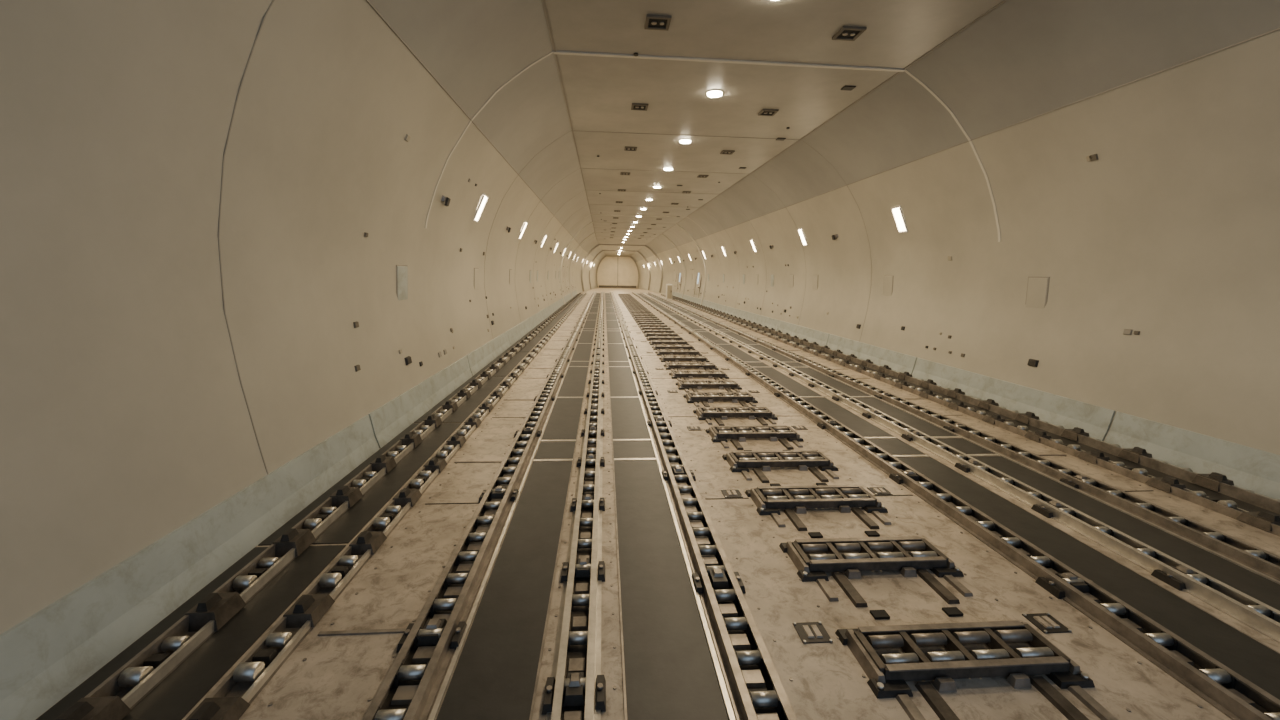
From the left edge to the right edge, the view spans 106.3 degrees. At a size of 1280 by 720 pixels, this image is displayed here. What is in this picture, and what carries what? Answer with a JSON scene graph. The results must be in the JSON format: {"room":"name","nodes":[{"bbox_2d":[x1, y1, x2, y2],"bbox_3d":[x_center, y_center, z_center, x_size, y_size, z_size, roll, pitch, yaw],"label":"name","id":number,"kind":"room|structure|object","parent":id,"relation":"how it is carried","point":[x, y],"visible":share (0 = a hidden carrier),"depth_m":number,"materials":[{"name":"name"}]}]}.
{"room":"cargo plane interior","nodes":[
{"label":"cargo plane interior","id":0,"kind":"room"},
{"bbox_2d":[0,0,605,633],"bbox_3d":[-2.660,-4.194,20.647,1.879,3.450,45.624,0,10,-4],"label":"wall","id":1,"kind":"structure","parent":0,"point":[125,419],"depth_m":2.20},
{"bbox_2d":[0,0,595,719],"bbox_3d":[-2.161,-2.891,13.795,1.388,3.330,31.580,0,10,-4],"label":"panel details","id":2,"kind":"object","parent":1,"relation":"attached to","point":[44,657],"visible":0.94,"depth_m":1.99,"materials":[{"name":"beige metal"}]},
{"bbox_2d":[473,193,488,222],"bbox_3d":[-2.065,-1.964,6.215,0.179,0.351,0.200,0,10,-4],"label":"wall light","id":3,"kind":"object","parent":1,"relation":"attached to","point":[484,198],"visible":0.99,"depth_m":6.20,"materials":[{"name":"white paint"}]},
{"bbox_2d":[518,221,527,239],"bbox_3d":[-2.308,-2.551,9.453,0.179,0.351,0.200,0,10,-4],"label":"wall light","id":4,"kind":"object","parent":1,"relation":"attached to","point":[525,223],"visible":1,"depth_m":9.43,"materials":[{"name":"white paint"}]},
{"bbox_2d":[581,244,662,292],"bbox_3d":[-1.607,-7.184,38.005,5.633,3.224,10.620,0,10,-4],"label":"trim","id":5,"kind":"structure","parent":1,"relation":"attached to","point":[592,249],"depth_m":37.02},
{"bbox_2d":[597,257,637,287],"bbox_3d":[-2.001,-7.935,43.250,3.904,2.830,0.001,0,10,-4],"label":"wall","id":6,"kind":"structure","parent":0,"point":[626,268],"depth_m":43.25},
{"bbox_2d":[35,288,1279,719],"bbox_3d":[-0.347,-2.487,21.127,5.900,0.001,45.600,0,10,-4],"label":"floor","id":7,"kind":"structure","parent":0,"point":[339,674],"depth_m":2.08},
{"bbox_2d":[55,293,580,719],"bbox_3d":[-2.506,-1.311,14.087,0.124,0.105,31.682,0,10,-4],"label":"rail","id":8,"kind":"object","parent":7,"relation":"on","point":[115,697],"visible":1,"depth_m":1.90,"materials":[{"name":"metal"}]},
{"bbox_2d":[185,293,586,719],"bbox_3d":[-2.177,-1.300,14.114,0.124,0.085,31.682,0,10,-4],"label":"rail","id":9,"kind":"object","parent":7,"relation":"on","point":[233,696],"visible":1,"depth_m":1.93,"materials":[{"name":"metal"}]},
{"bbox_2d":[362,292,595,719],"bbox_3d":[-1.779,-1.547,15.585,0.212,0.064,34.600,0,10,-4],"label":"track","id":10,"kind":"object","parent":7,"relation":"on","point":[409,690],"visible":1,"depth_m":1.94,"materials":[{"name":"black metal"}]},
{"bbox_2d":[541,291,605,719],"bbox_3d":[-1.262,-1.545,15.624,0.192,0.064,34.600,0,10,-4],"label":"track","id":11,"kind":"object","parent":7,"relation":"on","point":[576,688],"visible":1,"depth_m":1.97,"materials":[{"name":"metal"}]},
{"bbox_2d":[36,293,1279,719],"bbox_3d":[0.095,-1.426,15.239,5.740,0.012,33.600,0,10,-4],"label":"inlay","id":12,"kind":"object","parent":7,"relation":"on","point":[671,670],"visible":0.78,"depth_m":2.18,"materials":[{"name":"metal"}]},
{"bbox_2d":[666,284,672,299],"bbox_3d":[1.500,-3.510,24.734,0.300,0.800,0.430,0,10,-4],"label":"base cabinet","id":13,"kind":"object","parent":7,"relation":"on","point":[668,286],"visible":0.95,"depth_m":24.55,"materials":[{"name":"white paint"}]},
{"bbox_2d":[687,426,700,430],"bbox_3d":[0.462,0.588,4.090,0.108,0.010,0.108,0,10,-4],"label":"socket","id":14,"kind":"object","parent":7,"relation":"on","point":[691,428],"depth_m":4.11,"materials":[{"name":"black metal"}]},
{"bbox_2d":[610,292,796,719],"bbox_3d":[-0.692,-1.543,15.668,0.212,0.064,34.600,0,10,-4],"label":"track","id":15,"kind":"object","parent":7,"relation":"on","point":[756,691],"visible":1,"depth_m":1.99,"materials":[{"name":"black metal"}]},
{"bbox_2d":[721,489,742,497],"bbox_3d":[0.551,0.807,2.885,0.111,0.010,0.110,0,10,-4],"label":"socket","id":16,"kind":"object","parent":7,"relation":"on","point":[727,493],"depth_m":2.88,"materials":[{"name":"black metal"}]},
{"bbox_2d":[792,425,807,429],"bbox_3d":[1.385,0.590,4.166,0.116,0.010,0.112,0,10,-4],"label":"socket","id":17,"kind":"object","parent":7,"relation":"on","point":[802,427],"depth_m":4.16,"materials":[{"name":"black metal"}]},
{"bbox_2d":[793,621,832,643],"bbox_3d":[0.635,1.008,1.771,0.112,0.010,0.105,0,10,-4],"label":"socket","id":18,"kind":"object","parent":7,"relation":"on","point":[816,632],"depth_m":1.77,"materials":[{"name":"black metal"}]},
{"bbox_2d":[618,294,1117,719],"bbox_3d":[0.102,-1.409,15.008,0.740,0.062,30.130,0,10,-4],"label":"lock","id":19,"kind":"object","parent":7,"relation":"on","point":[887,674],"visible":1,"depth_m":2.13,"materials":[{"name":"metal"}]},
{"bbox_2d":[867,487,892,494],"bbox_3d":[1.475,0.810,2.953,0.118,0.010,0.100,0,10,-4],"label":"socket","id":20,"kind":"object","parent":7,"relation":"on","point":[875,490],"depth_m":2.96,"materials":[{"name":"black metal"}]},
{"bbox_2d":[632,292,1279,719],"bbox_3d":[0.810,-1.537,15.781,0.212,0.064,34.600,0,10,-4],"label":"track","id":21,"kind":"object","parent":7,"relation":"on","point":[1229,692],"visible":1,"depth_m":2.02,"materials":[{"name":"black metal"}]},
{"bbox_2d":[641,292,1279,643],"bbox_3d":[1.380,-1.535,15.825,0.192,0.064,34.600,0,10,-4],"label":"track","id":22,"kind":"object","parent":7,"relation":"on","point":[1255,614],"visible":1,"depth_m":2.54,"materials":[{"name":"metal"}]},
{"bbox_2d":[648,292,1279,580],"bbox_3d":[1.897,-1.533,15.864,0.212,0.064,34.600,0,10,-4],"label":"track","id":23,"kind":"object","parent":7,"relation":"on","point":[1263,561],"visible":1,"depth_m":3.06,"materials":[{"name":"black metal"}]},
{"bbox_2d":[661,294,1279,536],"bbox_3d":[2.510,-1.282,14.468,0.124,0.085,31.682,0,10,-4],"label":"rail","id":24,"kind":"object","parent":7,"relation":"on","point":[1269,522],"visible":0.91,"depth_m":3.59,"materials":[{"name":"metal"}]},
{"bbox_2d":[672,295,1279,513],"bbox_3d":[2.839,-1.291,14.492,0.124,0.105,31.682,0,10,-4],"label":"rail","id":25,"kind":"object","parent":7,"relation":"on","point":[1217,482],"visible":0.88,"depth_m":3.94,"materials":[{"name":"metal"}]},
{"bbox_2d":[1022,612,1071,632],"bbox_3d":[1.558,1.012,1.841,0.118,0.010,0.106,0,10,-4],"label":"socket","id":26,"kind":"object","parent":7,"relation":"on","point":[1045,622],"depth_m":1.84,"materials":[{"name":"black metal"}]},
{"bbox_2d":[542,0,1002,255],"bbox_3d":[-0.294,-5.518,20.582,3.440,0.500,45.600,0,10,-4],"label":"ceiling","id":27,"kind":"structure","parent":0,"point":[600,92],"depth_m":5.06,"materials":[{"name":"white paint"}]},
{"bbox_2d":[679,139,690,143],"bbox_3d":[0.697,-3.367,7.391,0.190,0.025,0.190,0,10,-4],"label":"ceiling light","id":28,"kind":"object","parent":27,"relation":"in","point":[685,141],"depth_m":7.35,"materials":[{"name":"white plastic"}]},
{"bbox_2d":[706,89,722,96],"bbox_3d":[0.844,-3.011,5.428,0.190,0.025,0.190,0,10,-4],"label":"ceiling light","id":29,"kind":"object","parent":27,"relation":"in","point":[715,92],"depth_m":5.39,"materials":[{"name":"white plastic"}]},
{"bbox_2d":[597,14,866,238],"bbox_3d":[0.134,-4.838,15.484,2.832,0.018,27.690,0,10,-4],"label":"boxes","id":30,"kind":"object","parent":27,"relation":"attached to","point":[653,22],"visible":0.99,"depth_m":4.13,"materials":[{"name":"black metal"}]},
{"bbox_2d":[543,0,1006,239],"bbox_3d":[0.226,-4.513,13.670,3.440,0.012,31.600,0,10,-4],"label":"panel seams","id":31,"kind":"object","parent":27,"relation":"attached to","point":[555,52],"visible":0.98,"depth_m":4.66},
{"bbox_2d":[631,0,1279,454],"bbox_3d":[2.026,-4.176,21.002,1.879,3.450,45.624,0,10,-5],"label":"wall","id":32,"kind":"structure","parent":0,"point":[1171,236],"depth_m":4.14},
{"bbox_2d":[677,273,681,290],"bbox_3d":[2.247,-4.533,27.065,0.196,1.945,1.140,0,10,-4],"label":"door","id":33,"kind":"structure","parent":32,"relation":"in","point":[680,276],"depth_m":26.97,"materials":[{"name":"white paint"}]},
{"bbox_2d":[694,273,700,297],"bbox_3d":[2.645,-3.572,21.766,0.196,1.945,1.140,0,10,-4],"label":"door","id":34,"kind":"structure","parent":32,"relation":"in","point":[698,278],"depth_m":21.71,"materials":[{"name":"white paint"}]},
{"bbox_2d":[750,239,756,252],"bbox_3d":[3.107,-3.116,13.120,0.179,0.351,0.200,0,10,-4],"label":"wall light","id":35,"kind":"object","parent":32,"relation":"attached to","point":[751,240],"visible":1,"depth_m":13.11,"materials":[{"name":"white paint"}]},
{"bbox_2d":[797,228,807,245],"bbox_3d":[3.350,-2.529,9.882,0.179,0.351,0.200,0,10,-4],"label":"wall light","id":36,"kind":"object","parent":32,"relation":"attached to","point":[800,230],"visible":1,"depth_m":9.87,"materials":[{"name":"white paint"}]},
{"bbox_2d":[891,205,907,232],"bbox_3d":[3.594,-1.942,6.643,0.179,0.351,0.200,0,10,-4],"label":"wall light","id":37,"kind":"object","parent":32,"relation":"attached to","point":[897,212],"visible":1,"depth_m":6.63,"materials":[{"name":"white paint"}]},
{"bbox_2d":[662,28,1279,498],"bbox_3d":[2.490,-3.028,15.005,1.388,3.330,33.320,0,10,-4],"label":"panel details","id":38,"kind":"object","parent":32,"relation":"attached to","point":[1249,468],"visible":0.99,"depth_m":4.45,"materials":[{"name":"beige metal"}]}
]}

